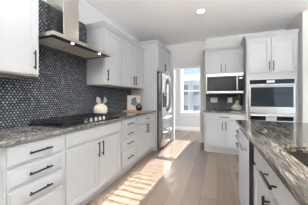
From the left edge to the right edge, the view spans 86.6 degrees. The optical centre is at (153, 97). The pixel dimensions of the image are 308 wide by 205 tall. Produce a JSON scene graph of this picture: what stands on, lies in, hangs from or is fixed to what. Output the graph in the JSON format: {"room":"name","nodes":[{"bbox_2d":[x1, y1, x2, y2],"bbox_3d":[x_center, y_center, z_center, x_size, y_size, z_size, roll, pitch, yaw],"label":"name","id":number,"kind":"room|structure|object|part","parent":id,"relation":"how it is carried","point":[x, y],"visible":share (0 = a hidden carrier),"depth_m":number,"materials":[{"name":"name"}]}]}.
{"room":"kitchen","nodes":[
{"label":"kitchen","id":0,"kind":"room"},
{"bbox_2d":[0,0,139,88],"bbox_3d":[-1.733,-0.161,1.027,0.120,2.715,8.670,0,0,21],"label":"wall","id":1,"kind":"structure","parent":0,"point":[88,14],"depth_m":2.71,"materials":[{"name":"grey paint"}]},
{"bbox_2d":[0,0,38,77],"bbox_3d":[-1.385,-0.671,1.210,0.376,0.937,0.961,0,0,21],"label":"upper cabinet","id":2,"kind":"object","parent":1,"relation":"attached to","point":[19,19],"visible":1,"depth_m":1.42,"materials":[{"name":"grey wood"}]},
{"bbox_3d":[-1.421,-0.218,1.199,0.293,0.014,0.887,0,0,21],"label":"underside panel","id":3,"kind":"part","parent":2,"relation":"part of","materials":[{"name":"brown wood"}]},
{"bbox_3d":[-1.092,-0.348,1.500,0.037,0.175,0.014,0,0,21],"label":"handle","id":4,"kind":"part","parent":2,"relation":"part of","materials":[{"name":"black metal"}]},
{"bbox_2d":[0,0,130,127],"bbox_3d":[-1.224,-0.433,2.167,0.008,1.430,3.742,0,0,21],"label":"tile backsplash","id":5,"kind":"structure","parent":1,"relation":"attached to","point":[61,88],"depth_m":2.04,"materials":[{"name":"grey tile"}]},
{"bbox_2d":[39,0,111,59],"bbox_3d":[-1.005,-1.058,2.047,0.485,0.920,0.913,0,0,21],"label":"range hood","id":6,"kind":"object","parent":1,"relation":"attached to","point":[62,34],"visible":0.93,"depth_m":1.93,"materials":[{"name":"silver metal"}]},
{"bbox_2d":[85,21,122,86],"bbox_3d":[-0.808,-0.671,2.707,0.376,0.937,0.501,0,0,21],"label":"upper cabinet","id":7,"kind":"object","parent":1,"relation":"attached to","point":[101,35],"visible":0.98,"depth_m":2.55,"materials":[{"name":"grey wood"}]},
{"bbox_3d":[-0.814,-1.099,2.708,0.365,0.082,0.501,0,0,21],"label":"crown","id":8,"kind":"part","parent":7,"relation":"part of","materials":[{"name":"grey wood"}]},
{"bbox_3d":[-0.669,-0.630,2.677,0.020,0.831,0.431,0,0,21],"label":"door","id":9,"kind":"part","parent":7,"relation":"part of","materials":[{"name":"grey wood"}]},
{"bbox_2d":[116,34,144,88],"bbox_3d":[-0.544,-0.671,3.391,0.376,0.937,0.967,0,0,21],"label":"upper cabinet","id":10,"kind":"object","parent":1,"relation":"attached to","point":[132,53],"visible":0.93,"depth_m":3.25,"materials":[{"name":"grey wood"}]},
{"bbox_3d":[-0.498,-0.630,3.119,0.020,0.831,0.468,0,0,21],"label":"door","id":11,"kind":"part","parent":10,"relation":"part of","materials":[{"name":"grey wood"}]},
{"bbox_3d":[-0.549,-1.099,3.393,0.365,0.082,0.967,0,0,21],"label":"crown","id":12,"kind":"part","parent":10,"relation":"part of","materials":[{"name":"grey wood"}]},
{"bbox_3d":[-0.327,-0.630,3.562,0.020,0.831,0.468,0,0,21],"label":"door","id":13,"kind":"part","parent":10,"relation":"part of","materials":[{"name":"grey wood"}]},
{"bbox_2d":[86,130,240,204],"bbox_3d":[1.124,1.247,0.692,7.600,0.100,10.300,0,0,21],"label":"floor","id":14,"kind":"structure","parent":0,"point":[180,172],"depth_m":2.37,"materials":[{"name":"brown wood"}]},
{"bbox_2d":[0,147,1,204],"bbox_3d":[-1.420,0.754,0.750,0.659,0.885,0.918,0,0,21],"label":"base cabinet","id":15,"kind":"object","parent":14,"relation":"on","point":[0,147],"visible":0.75,"depth_m":1.07,"materials":[{"name":"grey wood"}]},
{"bbox_3d":[-1.076,0.783,0.856,0.020,0.577,0.437,0,0,21],"label":"door","id":16,"kind":"part","parent":15,"relation":"part of","materials":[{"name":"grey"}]},
{"bbox_2d":[0,110,155,146],"bbox_3d":[-0.925,0.297,2.051,0.649,0.030,3.742,0,0,21],"label":"countertop","id":17,"kind":"structure","parent":15,"relation":"on","point":[10,135],"depth_m":1.45,"materials":[{"name":"stone"}]},
{"bbox_2d":[27,113,118,127],"bbox_3d":[-0.908,0.256,2.036,0.530,0.052,0.915,0,0,21],"label":"gas cooktop","id":18,"kind":"object","parent":17,"relation":"in","point":[80,119],"visible":1,"depth_m":1.80,"materials":[{"name":"black ceramic"}]},
{"bbox_2d":[93,97,107,113],"bbox_3d":[-0.878,0.132,2.686,0.224,0.300,0.224,0,0,-22],"label":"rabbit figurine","id":19,"kind":"object","parent":17,"relation":"on","point":[99,108],"visible":0.87,"depth_m":2.61,"materials":[{"name":"beige ceramic"}]},
{"bbox_2d":[122,110,144,111],"bbox_3d":[-0.417,0.271,3.395,0.420,0.022,0.225,0,0,21],"label":"wooden tray","id":20,"kind":"object","parent":17,"relation":"on","point":[123,110],"visible":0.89,"depth_m":3.36,"materials":[{"name":"brown wood"}]},
{"bbox_2d":[127,95,140,109],"bbox_3d":[-0.423,0.101,3.454,0.325,0.318,0.030,0,0,21],"label":"picture frame","id":21,"kind":"object","parent":20,"relation":"on","point":[132,100],"visible":0.7,"depth_m":3.46,"materials":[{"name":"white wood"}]},
{"bbox_2d":[136,103,141,110],"bbox_3d":[-0.304,0.184,3.311,0.134,0.152,0.134,0,0,21],"label":"bud vase","id":22,"kind":"object","parent":20,"relation":"on","point":[138,106],"visible":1,"depth_m":3.27,"materials":[{"name":"black ceramic"}]},
{"bbox_2d":[2,133,62,204],"bbox_3d":[-1.173,0.754,1.391,0.659,0.885,0.455,0,0,21],"label":"base cabinet","id":23,"kind":"object","parent":14,"relation":"on","point":[32,170],"visible":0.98,"depth_m":1.25,"materials":[{"name":"grey wood"}]},
{"bbox_3d":[-0.909,0.710,1.289,0.020,0.130,0.419,0,0,21],"label":"drawer","id":24,"kind":"part","parent":23,"relation":"part of","materials":[{"name":"grey wood"}]},
{"bbox_3d":[-0.909,0.560,1.289,0.020,0.130,0.419,0,0,21],"label":"drawer","id":25,"kind":"part","parent":23,"relation":"part of","materials":[{"name":"grey wood"}]},
{"bbox_3d":[-0.909,0.405,1.289,0.020,0.140,0.419,0,0,21],"label":"drawer","id":26,"kind":"part","parent":23,"relation":"part of","materials":[{"name":"grey wood"}]},
{"bbox_3d":[-0.882,0.710,1.279,0.037,0.014,0.175,0,0,21],"label":"handle","id":27,"kind":"part","parent":23,"relation":"part of","materials":[{"name":"black metal"}]},
{"bbox_3d":[-0.882,0.560,1.279,0.037,0.014,0.175,0,0,21],"label":"handle","id":28,"kind":"part","parent":23,"relation":"part of","materials":[{"name":"black metal"}]},
{"bbox_3d":[-0.882,0.405,1.279,0.037,0.014,0.175,0,0,21],"label":"handle","id":29,"kind":"part","parent":23,"relation":"part of","materials":[{"name":"black metal"}]},
{"bbox_3d":[-0.909,0.933,1.289,0.020,0.277,0.419,0,0,21],"label":"drawer","id":30,"kind":"part","parent":23,"relation":"part of","materials":[{"name":"grey wood"}]},
{"bbox_2d":[63,120,120,204],"bbox_3d":[-0.918,0.754,2.050,0.659,0.885,0.958,0,0,21],"label":"base cabinet","id":31,"kind":"object","parent":14,"relation":"on","point":[91,155],"visible":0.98,"depth_m":1.80,"materials":[{"name":"grey wood"}]},
{"bbox_3d":[-0.739,0.783,1.731,0.020,0.577,0.457,0,0,21],"label":"door","id":32,"kind":"part","parent":31,"relation":"part of","materials":[{"name":"grey wood"}]},
{"bbox_3d":[-0.571,0.783,2.165,0.020,0.577,0.457,0,0,21],"label":"door","id":33,"kind":"part","parent":31,"relation":"part of","materials":[{"name":"grey wood"}]},
{"bbox_2d":[117,117,134,178],"bbox_3d":[-0.663,0.754,2.713,0.659,0.885,0.464,0,0,21],"label":"base cabinet","id":34,"kind":"object","parent":14,"relation":"on","point":[127,131],"visible":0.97,"depth_m":2.55,"materials":[{"name":"grey wood"}]},
{"bbox_3d":[-0.399,0.933,2.611,0.020,0.277,0.428,0,0,21],"label":"drawer","id":35,"kind":"part","parent":34,"relation":"part of","materials":[{"name":"grey wood"}]},
{"bbox_3d":[-0.399,0.710,2.611,0.020,0.130,0.428,0,0,21],"label":"drawer","id":36,"kind":"part","parent":34,"relation":"part of","materials":[{"name":"grey wood"}]},
{"bbox_3d":[-0.399,0.560,2.611,0.020,0.130,0.428,0,0,21],"label":"drawer","id":37,"kind":"part","parent":34,"relation":"part of","materials":[{"name":"grey wood"}]},
{"bbox_3d":[-0.399,0.405,2.611,0.020,0.140,0.428,0,0,21],"label":"drawer","id":38,"kind":"part","parent":34,"relation":"part of","materials":[{"name":"grey wood"}]},
{"bbox_2d":[132,112,154,166],"bbox_3d":[-0.413,0.754,3.361,0.659,0.885,0.926,0,0,21],"label":"base cabinet","id":39,"kind":"object","parent":14,"relation":"on","point":[144,124],"visible":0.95,"depth_m":3.15,"materials":[{"name":"grey wood"}]},
{"bbox_3d":[-0.230,0.783,3.050,0.020,0.577,0.441,0,0,21],"label":"door","id":40,"kind":"part","parent":39,"relation":"part of","materials":[{"name":"grey wood"}]},
{"bbox_3d":[-0.149,0.405,3.260,0.020,0.140,0.890,0,0,21],"label":"drawer","id":41,"kind":"part","parent":39,"relation":"part of","materials":[{"name":"grey wood"}]},
{"bbox_3d":[-0.068,0.783,3.469,0.020,0.577,0.441,0,0,21],"label":"door","id":42,"kind":"part","parent":39,"relation":"part of","materials":[{"name":"grey wood"}]},
{"bbox_2d":[131,40,170,150],"bbox_3d":[-0.030,-0.049,4.275,0.716,2.492,1.138,0,0,21],"label":"refrigerator surround","id":43,"kind":"object","parent":14,"relation":"on","point":[156,55],"visible":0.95,"depth_m":3.75,"materials":[{"name":"grey wood"}]},
{"bbox_3d":[-0.241,-0.008,3.807,0.659,2.410,0.020,0,0,21],"label":"panel","id":44,"kind":"part","parent":43,"relation":"part of","materials":[{"name":"grey wood"}]},
{"bbox_3d":[-0.035,-1.254,4.277,0.705,0.082,1.138,0,0,21],"label":"crown","id":45,"kind":"part","parent":43,"relation":"part of","materials":[{"name":"grey wood"}]},
{"bbox_3d":[0.167,-0.923,3.921,0.020,0.550,0.478,0,0,21],"label":"door","id":46,"kind":"part","parent":43,"relation":"part of","materials":[{"name":"grey wood"}]},
{"bbox_3d":[0.341,-0.923,4.373,0.020,0.550,0.478,0,0,21],"label":"door","id":47,"kind":"part","parent":43,"relation":"part of","materials":[{"name":"grey wood"}]},
{"bbox_2d":[157,72,171,148],"bbox_3d":[0.037,0.297,4.238,0.790,1.800,0.905,0,0,21],"label":"refrigerator","id":48,"kind":"object","parent":14,"relation":"on","point":[164,116],"visible":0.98,"depth_m":3.83,"materials":[{"name":"silver metal"}]},
{"bbox_3d":[0.226,-0.075,3.923,0.077,1.005,0.446,0,0,21],"label":"door","id":49,"kind":"part","parent":48,"relation":"part of","materials":[{"name":"silver metal"}]},
{"bbox_3d":[0.307,0.946,4.134,0.077,0.362,0.899,0,0,21],"label":"freezer drawer","id":50,"kind":"part","parent":48,"relation":"part of","materials":[{"name":"silver metal"}]},
{"bbox_3d":[0.307,0.596,4.134,0.077,0.322,0.899,0,0,21],"label":"freezer drawer","id":51,"kind":"part","parent":48,"relation":"part of","materials":[{"name":"silver metal"}]},
{"bbox_3d":[0.348,-0.073,4.064,0.085,0.829,0.025,0,0,21],"label":"handle","id":52,"kind":"part","parent":48,"relation":"part of","materials":[{"name":"silver metal"}]},
{"bbox_3d":[0.389,-0.075,4.345,0.077,1.005,0.446,0,0,21],"label":"door","id":53,"kind":"part","parent":48,"relation":"part of","materials":[{"name":"silver metal"}]},
{"bbox_3d":[0.384,-0.073,4.158,0.085,0.829,0.025,0,0,21],"label":"handle","id":54,"kind":"part","parent":48,"relation":"part of","materials":[{"name":"silver metal"}]},
{"bbox_2d":[204,112,245,154],"bbox_3d":[1.591,0.754,3.743,0.815,0.885,0.664,0,0,21],"label":"base cabinet","id":55,"kind":"object","parent":14,"relation":"on","point":[220,129],"visible":0.81,"depth_m":3.49,"materials":[{"name":"grey wood"}]},
{"bbox_3d":[1.305,0.783,3.548,0.386,0.577,0.020,0,0,21],"label":"door","id":56,"kind":"part","parent":55,"relation":"part of","materials":[{"name":"grey wood"}]},
{"bbox_2d":[203,109,245,112],"bbox_3d":[1.588,0.297,3.752,0.827,0.030,0.654,0,0,21],"label":"countertop","id":57,"kind":"structure","parent":55,"relation":"on","point":[205,110],"depth_m":3.54,"materials":[{"name":"stone"}]},
{"bbox_2d":[231,101,242,110],"bbox_3d":[1.817,0.171,3.587,0.244,0.222,0.244,0,0,21],"label":"vase","id":58,"kind":"object","parent":57,"relation":"on","point":[236,107],"visible":0.99,"depth_m":3.51,"materials":[{"name":"beige ceramic"}]},
{"bbox_3d":[1.488,0.405,3.477,0.779,0.140,0.020,0,0,21],"label":"drawer","id":59,"kind":"part","parent":55,"relation":"part of","materials":[{"name":"grey wood"}]},
{"bbox_3d":[1.672,0.783,3.407,0.386,0.577,0.020,0,0,21],"label":"door","id":60,"kind":"part","parent":55,"relation":"part of","materials":[{"name":"grey wood"}]},
{"bbox_2d":[236,130,238,179],"bbox_3d":[1.430,0.754,1.782,0.957,0.885,0.305,0,0,21],"label":"base cabinet","id":61,"kind":"object","parent":14,"relation":"on","point":[236,130],"visible":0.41,"depth_m":1.93,"materials":[{"name":"grey"}]},
{"bbox_2d":[235,127,255,204],"bbox_3d":[1.239,0.757,1.366,0.975,0.880,0.602,0,0,21],"label":"dishwasher","id":62,"kind":"object","parent":14,"relation":"on","point":[246,148],"visible":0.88,"depth_m":1.33,"materials":[{"name":"white wood"}]},
{"bbox_3d":[0.807,0.407,1.532,0.049,0.019,0.506,0,0,21],"label":"handle","id":63,"kind":"part","parent":62,"relation":"part of","materials":[{"name":"silver metal"}]},
{"bbox_2d":[240,29,298,121],"bbox_3d":[2.333,-0.026,3.430,0.885,2.447,0.714,0,0,21],"label":"tall cabinet","id":64,"kind":"object","parent":14,"relation":"on","point":[270,55],"visible":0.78,"depth_m":3.13,"materials":[{"name":"grey wood"}]},
{"bbox_3d":[2.054,-0.821,3.206,0.398,0.665,0.020,0,0,21],"label":"door","id":65,"kind":"part","parent":64,"relation":"part of","materials":[{"name":"grey wood"}]},
{"bbox_3d":[2.335,-1.209,3.436,0.885,0.082,0.703,0,0,21],"label":"crown","id":66,"kind":"part","parent":64,"relation":"part of","materials":[{"name":"grey wood"}]},
{"bbox_2d":[248,78,295,121],"bbox_3d":[2.335,0.265,3.373,0.757,1.261,0.665,0,0,21],"label":"wall oven","id":67,"kind":"object","parent":64,"relation":"in","point":[268,99],"visible":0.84,"depth_m":3.11,"materials":[{"name":"silver metal"}]},
{"bbox_3d":[2.036,0.392,3.198,0.255,0.080,0.005,0,0,21],"label":"panel","id":68,"kind":"part","parent":67,"relation":"part of","materials":[{"name":"black glass"}]},
{"bbox_3d":[2.240,0.591,3.126,0.745,0.572,0.010,0,0,21],"label":"oven door","id":69,"kind":"part","parent":67,"relation":"part of","materials":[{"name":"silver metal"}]},
{"bbox_3d":[2.240,0.013,3.126,0.745,0.557,0.010,0,0,21],"label":"oven door","id":70,"kind":"part","parent":67,"relation":"part of","materials":[{"name":"silver metal"}]},
{"bbox_3d":[2.238,-0.018,3.121,0.687,0.380,0.004,0,0,21],"label":"glass","id":71,"kind":"part","parent":67,"relation":"part of","materials":[{"name":"black glass"}]},
{"bbox_3d":[2.240,-0.313,3.126,0.721,0.084,0.010,0,0,21],"label":"control panel","id":72,"kind":"part","parent":67,"relation":"part of","materials":[{"name":"black glass"}]},
{"bbox_3d":[2.227,0.335,3.092,0.697,0.026,0.063,0,0,21],"label":"handle","id":73,"kind":"part","parent":67,"relation":"part of","materials":[{"name":"silver metal"}]},
{"bbox_3d":[2.227,-0.237,3.092,0.697,0.026,0.063,0,0,21],"label":"handle","id":74,"kind":"part","parent":67,"relation":"part of","materials":[{"name":"silver metal"}]},
{"bbox_3d":[2.439,0.392,3.043,0.255,0.080,0.005,0,0,21],"label":"panel","id":75,"kind":"part","parent":67,"relation":"part of","materials":[{"name":"black glass"}]},
{"bbox_3d":[2.432,-0.821,3.060,0.398,0.665,0.020,0,0,21],"label":"door","id":76,"kind":"part","parent":64,"relation":"part of","materials":[{"name":"grey wood"}]},
{"bbox_2d":[254,147,298,204],"bbox_3d":[0.991,0.754,0.644,0.957,0.885,0.915,0,0,21],"label":"base cabinet","id":77,"kind":"object","parent":14,"relation":"on","point":[269,189],"visible":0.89,"depth_m":0.85,"materials":[{"name":"grey wood"}]},
{"bbox_3d":[0.669,0.783,1.006,0.020,0.577,0.436,0,0,21],"label":"door","id":78,"kind":"part","parent":77,"relation":"part of","materials":[{"name":"grey wood"}]},
{"bbox_3d":[0.575,0.597,0.842,0.037,0.175,0.014,0,0,21],"label":"handle","id":79,"kind":"part","parent":77,"relation":"part of","materials":[{"name":"black metal"}]},
{"bbox_3d":[0.562,0.405,0.809,0.037,0.014,0.175,0,0,21],"label":"handle","id":80,"kind":"part","parent":77,"relation":"part of","materials":[{"name":"black metal"}]},
{"bbox_2d":[236,120,307,204],"bbox_3d":[1.195,0.297,1.050,1.026,0.030,1.900,0,0,21],"label":"countertop","id":81,"kind":"structure","parent":77,"relation":"on","point":[272,140],"depth_m":0.96,"materials":[{"name":"stone"}]},
{"bbox_2d":[287,151,307,167],"bbox_3d":[0.865,0.429,0.602,0.514,0.232,0.641,0,0,21],"label":"sink","id":82,"kind":"object","parent":81,"relation":"in","point":[302,157],"visible":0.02,"depth_m":0.94,"materials":[{"name":"black metal"}]},
{"bbox_3d":[0.509,0.783,0.592,0.020,0.577,0.436,0,0,21],"label":"door","id":83,"kind":"part","parent":77,"relation":"part of","materials":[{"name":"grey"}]},
{"bbox_2d":[165,41,205,142],"bbox_3d":[0.634,-0.161,4.697,1.657,2.715,0.120,0,0,21],"label":"wall","id":84,"kind":"structure","parent":0,"point":[186,54],"depth_m":4.49,"materials":[{"name":"grey paint"}]},
{"bbox_2d":[173,66,200,142],"bbox_3d":[0.927,0.172,4.578,0.765,2.050,0.134,0,0,21],"label":"trim","id":85,"kind":"structure","parent":84,"relation":"attached to","point":[196,66],"depth_m":4.66,"materials":[{"name":"white wood"}]},
{"bbox_2d":[175,69,199,127],"bbox_3d":[1.498,-0.161,5.971,4.500,2.715,0.120,0,0,21],"label":"wall","id":86,"kind":"structure","parent":0,"point":[180,120],"depth_m":6.12,"materials":[{"name":"grey paint"}]},
{"bbox_2d":[175,126,199,130],"bbox_3d":[1.469,1.132,5.909,4.290,0.130,0.016,0,0,21],"label":"baseboard","id":87,"kind":"structure","parent":86,"relation":"attached to","point":[176,127],"depth_m":5.99,"materials":[{"name":"white"}]},
{"bbox_2d":[180,68,199,115],"bbox_3d":[1.358,-0.308,5.982,0.820,1.910,0.140,0,0,21],"label":"window","id":88,"kind":"structure","parent":86,"relation":"in","point":[182,112],"depth_m":6.07,"materials":[{"name":"white wood"}]},
{"bbox_3d":[1.348,-0.363,5.955,0.820,1.800,0.018,0,0,21],"label":"casing","id":89,"kind":"part","parent":88,"relation":"part of","materials":[{"name":"white wood"}]},
{"bbox_3d":[1.344,0.592,5.945,0.810,0.110,0.060,0,0,21],"label":"sill","id":90,"kind":"part","parent":88,"relation":"part of","materials":[{"name":"white"}]},
{"bbox_2d":[182,69,199,109],"bbox_3d":[1.352,-0.333,5.967,0.662,1.699,0.052,0,0,21],"label":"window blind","id":91,"kind":"object","parent":88,"relation":"attached to","point":[192,69],"visible":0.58,"depth_m":5.98,"materials":[{"name":"white"}]},
{"bbox_2d":[84,0,307,45],"bbox_3d":[1.124,-1.578,0.692,7.600,0.120,10.300,0,0,21],"label":"ceiling","id":92,"kind":"structure","parent":0,"point":[170,22],"depth_m":3.05,"materials":[{"name":"white paint"}]},
{"bbox_2d":[196,9,205,13],"bbox_3d":[0.821,-1.514,2.866,0.184,0.007,0.184,0,0,21],"label":"recessed light","id":93,"kind":"object","parent":92,"relation":"in","point":[199,11],"visible":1,"depth_m":2.86,"materials":[{"name":"white"}]},
{"bbox_2d":[206,29,284,93],"bbox_3d":[2.154,-0.161,4.030,1.660,2.715,0.270,0,0,21],"label":"wall","id":94,"kind":"structure","parent":0,"point":[234,40],"depth_m":4.03,"materials":[{"name":"grey paint"}]},
{"bbox_2d":[203,45,243,75],"bbox_3d":[1.615,-0.844,3.871,0.860,0.612,0.409,0,0,21],"label":"upper cabinet","id":95,"kind":"object","parent":94,"relation":"attached to","point":[229,59],"visible":0.93,"depth_m":3.69,"materials":[{"name":"grey wood"}]},
{"bbox_3d":[1.394,-0.803,3.787,0.392,0.506,0.020,0,0,21],"label":"door","id":96,"kind":"part","parent":95,"relation":"part of","materials":[{"name":"grey wood"}]},
{"bbox_3d":[1.617,-1.109,3.876,0.860,0.082,0.398,0,0,21],"label":"crown","id":97,"kind":"part","parent":95,"relation":"part of","materials":[{"name":"grey wood"}]},
{"bbox_2d":[206,72,244,93],"bbox_3d":[1.629,-0.322,3.791,0.776,0.433,0.536,0,0,21],"label":"microwave","id":98,"kind":"object","parent":95,"relation":"attached to","point":[227,83],"visible":1,"depth_m":3.58,"materials":[{"name":"silver metal"}]},
{"bbox_3d":[1.497,-0.315,3.619,0.653,0.319,0.020,0,0,21],"label":"door","id":99,"kind":"part","parent":98,"relation":"part of","materials":[{"name":"black glass"}]},
{"bbox_3d":[1.545,-0.129,3.598,0.758,0.048,0.024,0,0,21],"label":"trim","id":100,"kind":"part","parent":98,"relation":"part of","materials":[{"name":"silver metal"}]},
{"bbox_3d":[1.851,-0.315,3.482,0.103,0.319,0.020,0,0,21],"label":"control panel","id":101,"kind":"part","parent":98,"relation":"part of","materials":[{"name":"black glass"}]},
{"bbox_3d":[1.765,-0.803,3.644,0.392,0.506,0.020,0,0,21],"label":"door","id":102,"kind":"part","parent":95,"relation":"part of","materials":[{"name":"grey wood"}]},
{"bbox_2d":[206,94,241,109],"bbox_3d":[1.710,0.090,4.051,0.815,0.382,0.008,0,0,21],"label":"tile backsplash","id":103,"kind":"structure","parent":94,"relation":"attached to","point":[222,99],"depth_m":4.05,"materials":[{"name":"tile"}]},
{"bbox_2d":[285,10,307,122],"bbox_3d":[4.238,-0.161,2.798,3.105,2.715,1.070,0,0,21],"label":"wall","id":104,"kind":"structure","parent":0,"point":[300,22],"depth_m":2.86,"materials":[{"name":"grey paint"}]},
{"label":"outside","id":105,"kind":"structure","parent":0,"visible":0},
{"bbox_3d":[17.314,4.447,44.903,120.000,0.100,83.750,0,0,21],"label":"ground","id":106,"kind":"structure","parent":105,"visible":0},
{"bbox_2d":[184,74,198,110],"bbox_3d":[6.594,0.097,29.610,15.800,8.600,8.800,0,0,21],"label":"neighbouring house","id":107,"kind":"structure","parent":106,"relation":"on","point":[192,98],"depth_m":25.66,"materials":[{"name":"white"}]},
{"bbox_3d":[6.535,-1.253,25.287,0.840,1.540,0.030,0,0,21],"label":"pane","id":108,"kind":"part","parent":107,"relation":"part of","materials":[{"name":"grey glass"}]}
]}

